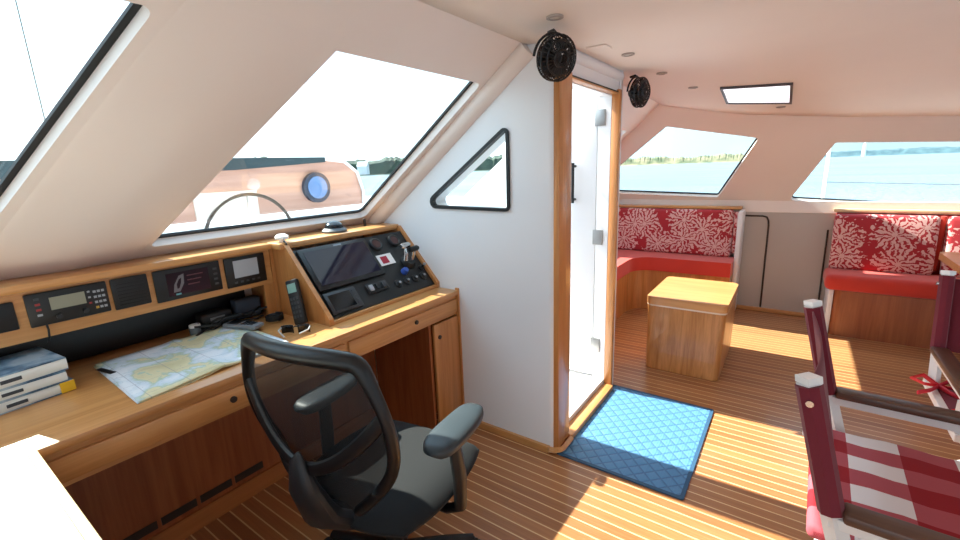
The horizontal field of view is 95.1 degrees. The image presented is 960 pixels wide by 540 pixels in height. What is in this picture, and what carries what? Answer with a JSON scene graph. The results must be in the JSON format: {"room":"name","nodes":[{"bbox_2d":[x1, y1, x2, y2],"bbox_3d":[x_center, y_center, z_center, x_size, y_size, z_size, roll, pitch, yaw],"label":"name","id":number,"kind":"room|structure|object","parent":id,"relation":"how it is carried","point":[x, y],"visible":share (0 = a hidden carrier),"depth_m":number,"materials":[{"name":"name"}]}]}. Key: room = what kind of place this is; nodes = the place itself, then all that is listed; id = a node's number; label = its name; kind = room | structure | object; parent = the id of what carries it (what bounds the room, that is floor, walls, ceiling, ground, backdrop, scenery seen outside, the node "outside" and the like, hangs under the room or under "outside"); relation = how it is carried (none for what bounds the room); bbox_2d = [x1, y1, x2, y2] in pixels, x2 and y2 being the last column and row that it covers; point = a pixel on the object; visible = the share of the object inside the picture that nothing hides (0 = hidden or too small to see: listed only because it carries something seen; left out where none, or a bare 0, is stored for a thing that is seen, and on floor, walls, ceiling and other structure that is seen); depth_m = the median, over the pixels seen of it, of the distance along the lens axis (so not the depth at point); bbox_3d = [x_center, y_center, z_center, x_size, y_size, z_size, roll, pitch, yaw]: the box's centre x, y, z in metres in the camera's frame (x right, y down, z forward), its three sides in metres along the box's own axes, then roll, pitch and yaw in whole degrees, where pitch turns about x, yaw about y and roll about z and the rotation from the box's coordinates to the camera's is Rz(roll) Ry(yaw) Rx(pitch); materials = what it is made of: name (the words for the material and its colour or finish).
{"room":"control cabin","nodes":[
{"label":"control cabin","id":0,"kind":"room"},
{"bbox_2d":[0,0,525,258],"bbox_3d":[-1.286,-0.265,0.871,1.169,0.872,3.805,7,16,35],"label":"window frame","id":1,"kind":"structure","parent":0,"point":[415,34],"depth_m":1.38,"materials":[{"name":"white paint"}]},
{"bbox_2d":[0,2,142,196],"bbox_3d":[-1.479,-0.204,0.717,0.872,0.647,1.438,7,16,35],"label":"window","id":2,"kind":"structure","parent":1,"relation":"in","point":[131,10],"depth_m":1.06,"materials":[{"name":"black rubber"}]},
{"bbox_2d":[0,0,344,279],"bbox_3d":[-1.021,-0.312,1.357,1.217,0.732,0.440,1,13,13],"label":"wall","id":3,"kind":"structure","parent":1,"relation":"attached to","point":[214,73],"depth_m":1.27,"materials":[{"name":"white paint"}]},
{"bbox_2d":[158,81,472,237],"bbox_3d":[-0.661,-0.495,1.845,0.868,0.644,1.111,7,16,35],"label":"window","id":4,"kind":"structure","parent":1,"relation":"in","point":[468,85],"depth_m":2.13,"materials":[{"name":"black rubber"}]},
{"bbox_2d":[244,235,377,381],"bbox_3d":[-1.775,0.645,1.409,0.090,1.100,3.720,7,16,35],"label":"wall","id":5,"kind":"structure","parent":0,"point":[248,292],"depth_m":2.49,"materials":[{"name":"brown wood"}]},
{"bbox_2d":[384,42,553,446],"bbox_3d":[-0.152,-0.092,2.438,1.302,1.950,0.120,7,16,35],"label":"wall","id":6,"kind":"structure","parent":0,"point":[501,264],"depth_m":2.21,"materials":[{"name":"white paint"}]},
{"bbox_2d":[366,43,533,222],"bbox_3d":[-0.230,-0.613,2.284,1.164,0.891,0.100,7,16,35],"label":"trim","id":7,"kind":"structure","parent":6,"relation":"attached to","point":[521,56],"depth_m":2.13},
{"bbox_2d":[430,128,510,211],"bbox_3d":[-0.062,-0.491,2.199,0.503,0.383,0.030,7,16,35],"label":"window","id":8,"kind":"structure","parent":6,"relation":"in","point":[502,131],"depth_m":2.14,"materials":[{"name":"black rubber"}]},
{"bbox_2d":[479,421,572,453],"bbox_3d":[0.201,0.880,2.429,0.604,0.035,0.166,7,16,35],"label":"baseboard","id":9,"kind":"structure","parent":6,"relation":"attached to","point":[535,444],"depth_m":2.32,"materials":[{"name":"brown wood"}]},
{"bbox_2d":[461,70,623,384],"bbox_3d":[0.312,-0.255,3.053,1.288,1.955,0.035,7,16,35],"label":"wall","id":10,"kind":"structure","parent":0,"point":[490,194],"depth_m":3.09,"materials":[{"name":"white laminate"}]},
{"bbox_2d":[455,86,658,205],"bbox_3d":[0.889,-1.030,3.913,1.229,0.917,2.360,7,16,35],"label":"wall","id":11,"kind":"structure","parent":0,"point":[632,117],"depth_m":3.55,"materials":[{"name":"white paint"}]},
{"bbox_2d":[184,308,959,539],"bbox_3d":[1.110,1.123,1.442,5.000,0.060,6.900,7,16,35],"label":"floor","id":12,"kind":"structure","parent":0,"point":[749,480],"depth_m":2.12,"materials":[{"name":"brown wood"}]},
{"bbox_2d":[0,450,101,539],"bbox_3d":[-1.341,0.969,0.620,1.100,0.794,1.238,7,16,35],"label":"countertop","id":13,"kind":"structure","parent":12,"relation":"on","point":[34,504],"depth_m":0.89,"materials":[{"name":"white"}]},
{"bbox_2d":[0,287,464,539],"bbox_3d":[-1.231,0.749,1.533,0.728,0.802,2.900,7,16,35],"label":"desk","id":14,"kind":"object","parent":12,"relation":"on","point":[166,466],"visible":0.71,"depth_m":1.74,"materials":[{"name":"brown wood"}]},
{"bbox_2d":[0,376,75,414],"bbox_3d":[-1.453,0.386,1.329,0.214,0.036,0.291,5,15,29],"label":"book","id":15,"kind":"object","parent":14,"relation":"on","point":[28,399],"visible":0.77,"depth_m":1.32,"materials":[{"name":"beige paper"}]},
{"bbox_2d":[0,370,67,402],"bbox_3d":[-1.455,0.351,1.321,0.213,0.034,0.270,6,15,31],"label":"book","id":16,"kind":"object","parent":15,"relation":"on","point":[59,377],"visible":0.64,"depth_m":1.32,"materials":[{"name":"beige paper"}]},
{"bbox_2d":[0,347,68,390],"bbox_3d":[-1.456,0.315,1.312,0.213,0.040,0.280,5,15,29],"label":"book","id":17,"kind":"object","parent":16,"relation":"on","point":[18,368],"visible":1,"depth_m":1.34,"materials":[{"name":"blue paper"}]},
{"bbox_2d":[0,290,244,362],"bbox_3d":[-1.428,0.236,1.742,0.055,0.140,0.995,7,16,35],"label":"shelf recess","id":18,"kind":"object","parent":14,"relation":"on","point":[79,344],"visible":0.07,"depth_m":1.74,"materials":[{"name":"black plastic"}]},
{"bbox_2d":[0,241,280,347],"bbox_3d":[-1.685,0.264,1.214,0.250,0.344,2.272,7,16,35],"label":"panel","id":19,"kind":"object","parent":14,"relation":"on","point":[11,290],"visible":0.8,"depth_m":1.59,"materials":[{"name":"brown wood"}]},
{"bbox_2d":[0,302,19,333],"bbox_3d":[-1.512,0.156,1.319,0.060,0.090,0.162,7,16,35],"label":"instrument","id":20,"kind":"object","parent":19,"relation":"attached to","point":[8,318],"visible":0.98,"depth_m":1.35,"materials":[{"name":"black plastic"}]},
{"bbox_2d":[22,281,111,342],"bbox_3d":[-1.385,0.141,1.486,0.075,0.171,0.207,7,16,35],"label":"radio","id":21,"kind":"object","parent":19,"relation":"attached to","point":[46,308],"visible":1,"depth_m":1.46,"materials":[{"name":"black plastic"}]},
{"bbox_2d":[109,274,151,309],"bbox_3d":[-1.293,0.077,1.618,0.062,0.113,0.111,7,16,35],"label":"speaker","id":22,"kind":"object","parent":19,"relation":"attached to","point":[131,291],"visible":0.98,"depth_m":1.60},
{"bbox_2d":[115,279,147,305],"bbox_3d":[-1.269,0.081,1.601,0.002,0.078,0.084,7,16,35],"label":"grille","id":23,"kind":"object","parent":22,"relation":"attached to","point":[128,292],"depth_m":1.60,"materials":[{"name":"black plastic"}]},
{"bbox_2d":[151,260,222,302],"bbox_3d":[-1.182,0.042,1.771,0.063,0.124,0.240,7,16,35],"label":"display","id":24,"kind":"object","parent":19,"relation":"attached to","point":[190,280],"visible":0.98,"depth_m":1.75,"materials":[{"name":"black plastic"}]},
{"bbox_2d":[174,274,183,292],"bbox_3d":[-1.180,0.051,1.722,0.001,0.068,0.044,7,16,35],"label":"picture","id":25,"kind":"object","parent":24,"relation":"attached to","point":[178,278],"depth_m":1.72,"materials":[{"name":"grey"}]},
{"bbox_2d":[223,252,266,288],"bbox_3d":[-1.052,-0.002,1.951,0.062,0.130,0.176,7,16,35],"label":"display","id":26,"kind":"object","parent":19,"relation":"attached to","point":[246,269],"visible":0.98,"depth_m":1.93,"materials":[{"name":"black plastic"}]},
{"bbox_2d":[94,327,288,403],"bbox_3d":[-1.048,0.312,1.628,0.460,0.021,0.517,7,16,35],"label":"chart","id":27,"kind":"object","parent":14,"relation":"on","point":[147,374],"visible":0.8,"depth_m":1.55,"materials":[{"name":"multicoloured paper"}]},
{"bbox_2d":[223,320,263,329],"bbox_3d":[-1.017,0.235,1.888,0.170,0.022,0.060,1,14,15],"label":"mobile phone","id":28,"kind":"object","parent":27,"relation":"on","point":[236,324],"visible":1,"depth_m":1.87,"materials":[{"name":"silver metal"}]},
{"bbox_2d":[188,323,200,335],"bbox_3d":[-1.196,0.251,1.845,0.044,0.046,0.044,7,16,35],"label":"pen cup","id":29,"kind":"object","parent":14,"relation":"on","point":[192,330],"visible":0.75,"depth_m":1.83,"materials":[{"name":"grey metal"}]},
{"bbox_2d":[189,328,200,335],"bbox_3d":[-1.195,0.256,1.847,0.044,0.035,0.044,7,16,35],"label":"jar","id":30,"kind":"object","parent":29,"relation":"on","point":[192,331],"depth_m":1.83,"materials":[{"name":"grey"}]},
{"bbox_2d":[195,307,231,328],"bbox_3d":[-1.179,0.215,1.950,0.071,0.070,0.130,7,16,35],"label":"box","id":31,"kind":"object","parent":14,"relation":"on","point":[202,318],"visible":0.57,"depth_m":1.92,"materials":[{"name":"black plastic"}]},
{"bbox_2d":[0,287,457,462],"bbox_3d":[-1.246,0.384,1.449,0.725,0.028,2.900,7,16,35],"label":"countertop","id":32,"kind":"structure","parent":14,"relation":"on","point":[96,407],"depth_m":1.35,"materials":[{"name":"brown wood"}]},
{"bbox_2d":[194,306,266,335],"bbox_3d":[-1.101,0.220,1.941,0.077,0.052,0.310,7,16,35],"label":"cable bundle","id":33,"kind":"object","parent":14,"relation":"on","point":[257,310],"visible":0.94,"depth_m":1.92,"materials":[{"name":"black rubber"}]},
{"bbox_2d":[230,295,261,319],"bbox_3d":[-1.096,0.173,2.062,0.064,0.095,0.120,7,16,35],"label":"pouch","id":34,"kind":"object","parent":14,"relation":"on","point":[246,304],"visible":0.79,"depth_m":2.03,"materials":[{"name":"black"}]},
{"bbox_2d":[265,312,283,321],"bbox_3d":[-0.926,0.212,1.980,0.073,0.031,0.078,7,16,35],"label":"coiled cord","id":35,"kind":"object","parent":14,"relation":"on","point":[277,316],"visible":1,"depth_m":1.97,"materials":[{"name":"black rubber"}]},
{"bbox_2d":[278,324,310,337],"bbox_3d":[-0.759,0.248,1.794,0.125,0.035,0.065,-3,13,-4],"label":"sunglasses","id":36,"kind":"object","parent":14,"relation":"on","point":[302,328],"visible":1,"depth_m":1.82,"materials":[{"name":"black plastic"}]},
{"bbox_2d":[285,279,307,324],"bbox_3d":[-0.804,0.140,1.927,0.051,0.200,0.114,-12,16,-36],"label":"telephone handset","id":37,"kind":"object","parent":14,"relation":"on","point":[293,286],"visible":0.99,"depth_m":1.91,"materials":[{"name":"black plastic"}]},
{"bbox_2d":[253,223,439,326],"bbox_3d":[-0.685,-0.025,2.297,0.585,0.344,0.744,7,16,35],"label":"console","id":38,"kind":"object","parent":14,"relation":"on","point":[288,266],"visible":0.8,"depth_m":2.12,"materials":[{"name":"brown wood"}]},
{"bbox_2d":[275,234,288,244],"bbox_3d":[-0.894,-0.073,2.022,0.086,0.188,0.060,7,16,35],"label":"antenna","id":39,"kind":"object","parent":38,"relation":"on","point":[281,237],"visible":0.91,"depth_m":1.99,"materials":[{"name":"white plastic"}]},
{"bbox_2d":[322,221,346,233],"bbox_3d":[-0.760,-0.227,2.289,0.128,0.058,0.128,7,16,35],"label":"compass","id":40,"kind":"object","parent":38,"relation":"on","point":[331,227],"visible":1,"depth_m":2.25,"materials":[{"name":"grey metal"}]},
{"bbox_2d":[296,238,385,292],"bbox_3d":[-0.658,-0.032,2.119,0.155,0.180,0.392,7,16,35],"label":"display","id":41,"kind":"object","parent":38,"relation":"on","point":[332,266],"visible":1,"depth_m":2.09,"materials":[{"name":"black glass"}]},
{"bbox_2d":[322,286,363,314],"bbox_3d":[-0.621,0.138,2.000,0.076,0.088,0.170,7,16,35],"label":"display","id":42,"kind":"object","parent":38,"relation":"attached to","point":[346,299],"visible":1,"depth_m":1.99,"materials":[{"name":"grey plastic"}]},
{"bbox_2d":[369,238,382,250],"bbox_3d":[-0.552,-0.136,2.332,0.058,0.065,0.076,7,16,35],"label":"gauge","id":43,"kind":"object","parent":38,"relation":"on","point":[376,244],"visible":1,"depth_m":2.32,"materials":[{"name":"black plastic"}]},
{"bbox_2d":[365,280,389,293],"bbox_3d":[-0.506,0.083,2.172,0.040,0.043,0.130,7,16,35],"label":"switch panel","id":44,"kind":"object","parent":38,"relation":"attached to","point":[381,285],"visible":1,"depth_m":2.16,"materials":[{"name":"black plastic"}]},
{"bbox_2d":[368,284,374,290],"bbox_3d":[-0.526,0.087,2.133,0.026,0.029,0.023,7,16,35],"label":"switch","id":45,"kind":"object","parent":44,"relation":"attached to","point":[371,287],"depth_m":2.13,"materials":[{"name":"grey plastic"}]},
{"bbox_2d":[376,253,395,265],"bbox_3d":[-0.499,-0.055,2.319,0.044,0.051,0.107,7,16,35],"label":"note card","id":46,"kind":"object","parent":38,"relation":"on","point":[384,259],"visible":0.89,"depth_m":2.32,"materials":[{"name":"white"}]},
{"bbox_2d":[387,235,399,246],"bbox_3d":[-0.478,-0.163,2.435,0.058,0.065,0.076,7,16,35],"label":"gauge","id":47,"kind":"object","parent":38,"relation":"on","point":[393,240],"visible":1,"depth_m":2.42,"materials":[{"name":"black plastic"}]},
{"bbox_2d":[394,279,402,287],"bbox_3d":[-0.421,0.070,2.277,0.036,0.040,0.047,7,16,35],"label":"switch","id":48,"kind":"object","parent":38,"relation":"attached to","point":[398,283],"visible":1,"depth_m":2.27,"materials":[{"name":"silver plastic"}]},
{"bbox_2d":[401,267,408,274],"bbox_3d":[-0.401,0.005,2.347,0.043,0.044,0.040,7,16,35],"label":"switch","id":49,"kind":"object","parent":38,"relation":"on","point":[404,271],"visible":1,"depth_m":2.33,"materials":[{"name":"blue plastic"}]},
{"bbox_2d":[403,277,410,284],"bbox_3d":[-0.385,0.057,2.326,0.036,0.040,0.047,7,16,35],"label":"switch","id":50,"kind":"object","parent":38,"relation":"attached to","point":[406,280],"visible":1,"depth_m":2.31,"materials":[{"name":"silver plastic"}]},
{"bbox_2d":[399,242,418,268],"bbox_3d":[-0.393,-0.079,2.389,0.088,0.150,0.111,7,16,35],"label":"lever","id":51,"kind":"object","parent":38,"relation":"on","point":[408,261],"visible":0.99,"depth_m":2.38,"materials":[{"name":"silver metal"}]},
{"bbox_2d":[411,274,418,281],"bbox_3d":[-0.350,0.045,2.376,0.036,0.040,0.047,7,16,35],"label":"switch","id":52,"kind":"object","parent":38,"relation":"attached to","point":[415,278],"visible":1,"depth_m":2.36,"materials":[{"name":"silver plastic"}]},
{"bbox_2d":[418,262,425,269],"bbox_3d":[-0.319,-0.021,2.445,0.051,0.048,0.035,7,16,35],"label":"joystick","id":53,"kind":"object","parent":38,"relation":"on","point":[421,267],"visible":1,"depth_m":2.44,"materials":[{"name":"black plastic"}]},
{"bbox_2d":[419,272,426,279],"bbox_3d":[-0.314,0.032,2.425,0.036,0.040,0.047,7,16,35],"label":"switch","id":54,"kind":"object","parent":38,"relation":"attached to","point":[422,275],"visible":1,"depth_m":2.41,"materials":[{"name":"black plastic"}]},
{"bbox_2d":[240,331,483,539],"bbox_3d":[-0.333,0.614,1.464,0.655,1.027,0.654,5,15,28],"label":"office chair","id":55,"kind":"object","parent":12,"relation":"on","point":[350,466],"visible":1,"depth_m":1.18,"materials":[{"name":"black plastic"}]},
{"bbox_2d":[557,384,713,499],"bbox_3d":[0.876,0.875,2.398,0.600,0.008,0.849,7,16,35],"label":"mat","id":56,"kind":"object","parent":12,"relation":"on","point":[651,441],"visible":0.95,"depth_m":2.31,"materials":[{"name":"fabric"}]},
{"bbox_2d":[615,204,745,319],"bbox_3d":[1.200,0.003,3.924,1.780,0.995,1.990,7,16,35],"label":"settee","id":57,"kind":"object","parent":12,"relation":"on","point":[656,243],"visible":0.32,"depth_m":4.27,"materials":[{"name":"red fabric"}]},
{"bbox_2d":[617,249,733,280],"bbox_3d":[1.251,0.059,3.831,1.500,0.130,1.880,7,16,35],"label":"seat cushion","id":58,"kind":"object","parent":57,"relation":"on","point":[629,261],"depth_m":4.17,"materials":[{"name":"red fabric"}]},
{"bbox_2d":[618,207,734,256],"bbox_3d":[1.853,-0.405,4.469,1.255,0.437,0.140,7,16,35],"label":"cushion","id":59,"kind":"object","parent":57,"relation":"on","point":[692,231],"depth_m":4.33,"materials":[{"name":"red fabric"}]},
{"bbox_2d":[731,212,737,253],"bbox_3d":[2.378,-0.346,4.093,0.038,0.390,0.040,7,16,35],"label":"cushion","id":60,"kind":"object","parent":57,"relation":"on","point":[734,215],"depth_m":4.08,"materials":[{"name":"red fabric"}]},
{"bbox_2d":[646,277,738,380],"bbox_3d":[1.559,0.391,3.232,0.500,0.516,0.693,7,16,35],"label":"stool","id":61,"kind":"object","parent":12,"relation":"on","point":[690,321],"visible":1,"depth_m":2.99,"materials":[{"name":"brown wood"}]},
{"bbox_2d":[795,299,959,539],"bbox_3d":[1.200,0.657,1.230,0.590,0.935,0.740,8,16,36],"label":"chair","id":62,"kind":"object","parent":12,"relation":"on","point":[819,399],"visible":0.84,"depth_m":1.03,"materials":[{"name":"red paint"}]},
{"bbox_2d":[806,430,959,539],"bbox_3d":[1.251,0.644,1.190,0.580,0.065,0.560,8,16,36],"label":"cushion","id":63,"kind":"object","parent":62,"relation":"on","point":[916,487],"visible":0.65,"depth_m":1.26,"materials":[{"name":"red fabric"}]},
{"bbox_2d":[823,208,959,353],"bbox_3d":[3.550,0.081,3.211,1.635,0.990,0.448,7,16,35],"label":"settee","id":64,"kind":"object","parent":12,"relation":"on","point":[882,273],"visible":0.9,"depth_m":3.40,"materials":[{"name":"brown wood"}]},
{"bbox_2d":[829,214,940,274],"bbox_3d":[3.210,-0.214,3.515,0.625,0.448,0.152,7,16,35],"label":"cushion","id":65,"kind":"object","parent":64,"relation":"on","point":[909,244],"depth_m":3.46,"materials":[{"name":"red fabric"}]},
{"bbox_2d":[823,267,959,299],"bbox_3d":[3.526,0.141,3.186,1.635,0.135,0.355,7,16,35],"label":"seat cushion","id":66,"kind":"object","parent":64,"relation":"on","point":[858,281],"depth_m":3.36,"materials":[{"name":"red fabric"}]},
{"bbox_2d":[939,216,959,277],"bbox_3d":[3.741,-0.149,3.145,0.595,0.448,0.152,7,16,35],"label":"cushion","id":67,"kind":"object","parent":64,"relation":"on","point":[949,241],"depth_m":3.27,"materials":[{"name":"red fabric"}]},
{"bbox_2d":[923,270,959,460],"bbox_3d":[2.131,0.543,1.566,0.740,0.935,0.590,7,16,35],"label":"chair","id":68,"kind":"object","parent":12,"relation":"on","point":[945,336],"visible":0.62,"depth_m":1.85,"materials":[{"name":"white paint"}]},
{"bbox_2d":[910,373,958,409],"bbox_3d":[2.054,0.524,1.572,0.696,0.095,0.562,7,16,35],"label":"bow","id":69,"kind":"object","parent":68,"relation":"on","point":[935,385],"visible":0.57,"depth_m":1.85,"materials":[{"name":"red fabric"}]},
{"bbox_2d":[939,252,959,273],"bbox_3d":[3.322,0.385,2.466,1.000,0.749,0.970,7,16,35],"label":"dining table","id":70,"kind":"object","parent":12,"relation":"on","point":[951,259],"visible":1,"depth_m":2.85,"materials":[{"name":"brown wood"}]},
{"bbox_2d":[566,50,619,89],"bbox_3d":[0.518,-0.990,2.181,0.088,0.135,0.795,7,16,35],"label":"wall","id":71,"kind":"structure","parent":0,"point":[580,71],"depth_m":2.18,"materials":[{"name":"white laminate"}]},
{"bbox_2d":[553,73,621,447],"bbox_3d":[0.539,-0.048,2.399,0.185,1.830,0.821,7,16,35],"label":"door frame","id":72,"kind":"structure","parent":71,"relation":"in","point":[573,409],"depth_m":2.48,"materials":[{"name":"brown wood"}]},
{"bbox_2d":[502,100,605,373],"bbox_3d":[0.456,-0.172,2.885,0.710,1.720,0.085,7,16,35],"label":"door","id":73,"kind":"structure","parent":72,"relation":"attached to","point":[586,116],"depth_m":2.74,"materials":[{"name":"white metal"}]},
{"bbox_2d":[554,45,623,80],"bbox_3d":[0.547,-1.010,2.164,0.060,0.060,0.850,7,16,35],"label":"trim","id":74,"kind":"structure","parent":71,"relation":"attached to","point":[582,59],"depth_m":2.17,"materials":[{"name":"white laminate"}]},
{"bbox_2d":[418,0,959,116],"bbox_3d":[1.407,-0.523,0.433,3.701,0.372,6.320,7,16,35],"label":"ceiling","id":75,"kind":"structure","parent":0,"point":[841,58],"depth_m":1.99,"materials":[{"name":"white paint"}]},
{"bbox_2d":[533,28,576,81],"bbox_3d":[0.282,-0.804,1.646,0.175,0.189,0.113,-11,16,-34],"label":"fan","id":76,"kind":"object","parent":75,"relation":"attached to","point":[552,64],"visible":1,"depth_m":1.62,"materials":[{"name":"black plastic"}]},
{"bbox_2d":[546,14,563,20],"bbox_3d":[0.261,-0.879,1.532,0.060,0.008,0.060,7,16,35],"label":"recessed light","id":77,"kind":"object","parent":75,"relation":"in","point":[553,17],"visible":1,"depth_m":1.52,"materials":[{"name":"beige"}]},
{"bbox_2d":[586,44,611,51],"bbox_3d":[0.531,-0.989,1.960,0.090,0.006,0.090,7,16,35],"label":"ceiling sensor","id":78,"kind":"object","parent":75,"relation":"attached to","point":[602,47],"visible":1,"depth_m":1.95,"materials":[{"name":"white plastic"}]},
{"bbox_2d":[621,52,634,56],"bbox_3d":[0.707,-1.028,2.099,0.060,0.008,0.060,7,16,35],"label":"recessed light","id":79,"kind":"object","parent":75,"relation":"in","point":[628,54],"visible":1,"depth_m":2.08,"materials":[{"name":"beige metal"}]},
{"bbox_2d":[626,74,650,107],"bbox_3d":[0.895,-1.016,2.493,0.177,0.184,0.104,-12,16,-37],"label":"fan","id":80,"kind":"object","parent":75,"relation":"attached to","point":[637,92],"visible":1,"depth_m":2.46,"materials":[{"name":"black plastic"}]},
{"bbox_2d":[720,82,792,103],"bbox_3d":[1.864,-1.173,2.964,0.406,0.099,0.541,7,16,35],"label":"ceiling hatch","id":81,"kind":"object","parent":75,"relation":"attached to","point":[778,93],"visible":1,"depth_m":2.94,"materials":[{"name":"grey glass"}]},
{"bbox_2d":[729,212,835,312],"bbox_3d":[3.022,-0.033,3.896,4.900,0.940,0.060,7,16,35],"label":"wall","id":82,"kind":"structure","parent":0,"point":[796,241],"depth_m":4.02,"materials":[{"name":"white paint"}]},
{"bbox_2d":[745,215,769,306],"bbox_3d":[2.587,-0.083,4.157,0.202,0.873,0.015,7,16,35],"label":"trim","id":83,"kind":"structure","parent":82,"relation":"attached to","point":[745,215],"depth_m":4.09,"materials":[{"name":"brown metal"}]},
{"bbox_2d":[736,304,804,316],"bbox_3d":[2.794,0.390,4.118,0.760,0.035,0.025,7,16,35],"label":"baseboard","id":84,"kind":"structure","parent":82,"relation":"attached to","point":[777,311],"depth_m":4.14,"materials":[{"name":"brown wood"}]},
{"bbox_2d":[818,230,828,299],"bbox_3d":[3.016,0.025,3.872,0.020,0.760,0.014,7,16,35],"label":"trim","id":85,"kind":"structure","parent":82,"relation":"attached to","point":[827,233],"depth_m":3.85,"materials":[{"name":"black rubber"}]},
{"bbox_2d":[619,104,959,200],"bbox_3d":[2.808,-0.941,3.429,4.910,1.086,0.700,7,16,34],"label":"wall","id":86,"kind":"structure","parent":0,"point":[786,150],"depth_m":3.64,"materials":[{"name":"white paint"}]},
{"bbox_2d":[620,130,756,194],"bbox_3d":[1.865,-1.032,4.167,1.325,0.678,0.478,7,16,35],"label":"window","id":87,"kind":"structure","parent":86,"relation":"in","point":[754,141],"depth_m":4.27,"materials":[{"name":"black rubber"}]},
{"bbox_2d":[619,199,959,214],"bbox_3d":[3.013,-0.539,3.768,4.870,0.105,0.065,7,16,35],"label":"trim","id":88,"kind":"structure","parent":86,"relation":"attached to","point":[827,207],"depth_m":3.85,"materials":[{"name":"white paint"}]},
{"bbox_2d":[792,196,870,200],"bbox_3d":[3.357,-0.720,3.301,1.651,0.588,0.368,6,16,33],"label":"window","id":89,"kind":"structure","parent":86,"relation":"in","point":[792,196],"depth_m":3.77,"materials":[{"name":"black rubber"}]},
{"label":"outside","id":90,"kind":"structure","parent":0,"visible":0},
{"bbox_2d":[253,154,501,175],"bbox_3d":[-116.428,-94.997,396.896,270.746,20.384,318.171,7,16,35],"label":"shore","id":91,"kind":"structure","parent":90,"point":[385,166],"depth_m":405.78,"materials":[{"name":"green plant"}]},
{"bbox_2d":[356,161,369,174],"bbox_3d":[-101.504,-88.521,381.969,8.600,11.000,14.800,-3,13,-4],"label":"house","id":92,"kind":"structure","parent":91,"relation":"on","point":[362,167],"depth_m":376.07,"materials":[{"name":"white"}]},
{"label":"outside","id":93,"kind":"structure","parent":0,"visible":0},
{"bbox_2d":[824,146,959,156],"bbox_3d":[526.710,-97.435,329.429,540.723,7.691,255.916,7,16,35],"label":"shore","id":94,"kind":"structure","parent":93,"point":[921,150],"depth_m":463.93,"materials":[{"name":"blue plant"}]},
{"bbox_2d":[861,143,866,155],"bbox_3d":[406.161,-127.557,464.414,3.800,14.000,3.800,7,16,35],"label":"lighthouse","id":95,"kind":"object","parent":94,"relation":"on","point":[863,153],"visible":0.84,"depth_m":463.64,"materials":[{"name":"white"}]},
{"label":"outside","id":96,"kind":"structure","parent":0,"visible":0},
{"bbox_2d":[365,196,592,391],"bbox_3d":[-2.594,-0.007,5.046,8.025,0.910,10.000,7,16,35],"label":"foredeck","id":97,"kind":"object","parent":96,"point":[575,376],"depth_m":2.98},
{"bbox_2d":[15,0,44,119],"bbox_3d":[-3.812,-1.935,3.682,0.012,3.550,0.020,7,16,35],"label":"wire","id":98,"kind":"object","parent":97,"relation":"on","point":[15,0],"visible":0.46,"depth_m":3.71,"materials":[{"name":"silver metal"}]},
{"bbox_2d":[0,157,364,224],"bbox_3d":[-2.790,-0.706,4.369,0.776,0.770,3.590,7,16,35],"label":"cockpit","id":99,"kind":"object","parent":97,"relation":"on","point":[296,183],"visible":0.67,"depth_m":4.65,"materials":[{"name":"beige"}]},
{"bbox_2d":[204,193,290,228],"bbox_3d":[-1.502,-0.202,2.848,0.190,0.592,0.592,7,16,35],"label":"steering wheel","id":100,"kind":"object","parent":97,"relation":"on","point":[228,199],"visible":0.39,"depth_m":2.75,"materials":[{"name":"black leather"},{"name":"chrome"}]},
{"bbox_2d":[162,203,364,233],"bbox_3d":[-1.776,-0.310,3.614,0.370,0.265,2.800,7,16,35],"label":"coaming","id":101,"kind":"structure","parent":97,"relation":"on","point":[181,227],"depth_m":3.47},
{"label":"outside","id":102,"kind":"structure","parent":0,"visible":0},
{"bbox_2d":[620,153,743,165],"bbox_3d":[155.726,-101.139,403.802,167.098,8.962,101.705,7,16,35],"label":"shore","id":103,"kind":"structure","parent":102,"point":[724,157],"depth_m":375.20,"materials":[{"name":"green plant"}]},
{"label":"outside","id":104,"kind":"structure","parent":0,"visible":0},
{"bbox_2d":[360,153,959,201],"bbox_3d":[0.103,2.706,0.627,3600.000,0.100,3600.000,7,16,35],"label":"sea","id":105,"kind":"structure","parent":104,"point":[938,168],"depth_m":59.28,"materials":[{"name":"liquid"}]},
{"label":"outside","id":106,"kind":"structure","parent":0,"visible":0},
{"bbox_3d":[3.621,-0.079,4.485,6.200,0.120,1.300,7,16,35],"label":"deck","id":107,"kind":"object","parent":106,"visible":0},
{"bbox_2d":[821,149,830,197],"bbox_3d":[3.673,-0.750,4.714,0.030,1.080,0.030,1,13,13],"label":"stanchion","id":108,"kind":"object","parent":107,"relation":"on","point":[829,151],"visible":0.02,"depth_m":4.64,"materials":[{"name":"white metal"}]},
{"bbox_2d":[829,182,959,184],"bbox_3d":[4.998,-0.713,3.760,3.255,0.128,0.007,7,16,35],"label":"lifeline","id":109,"kind":"object","parent":108,"relation":"attached to","point":[829,182],"visible":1,"depth_m":4.36,"materials":[{"name":"silver metal"}]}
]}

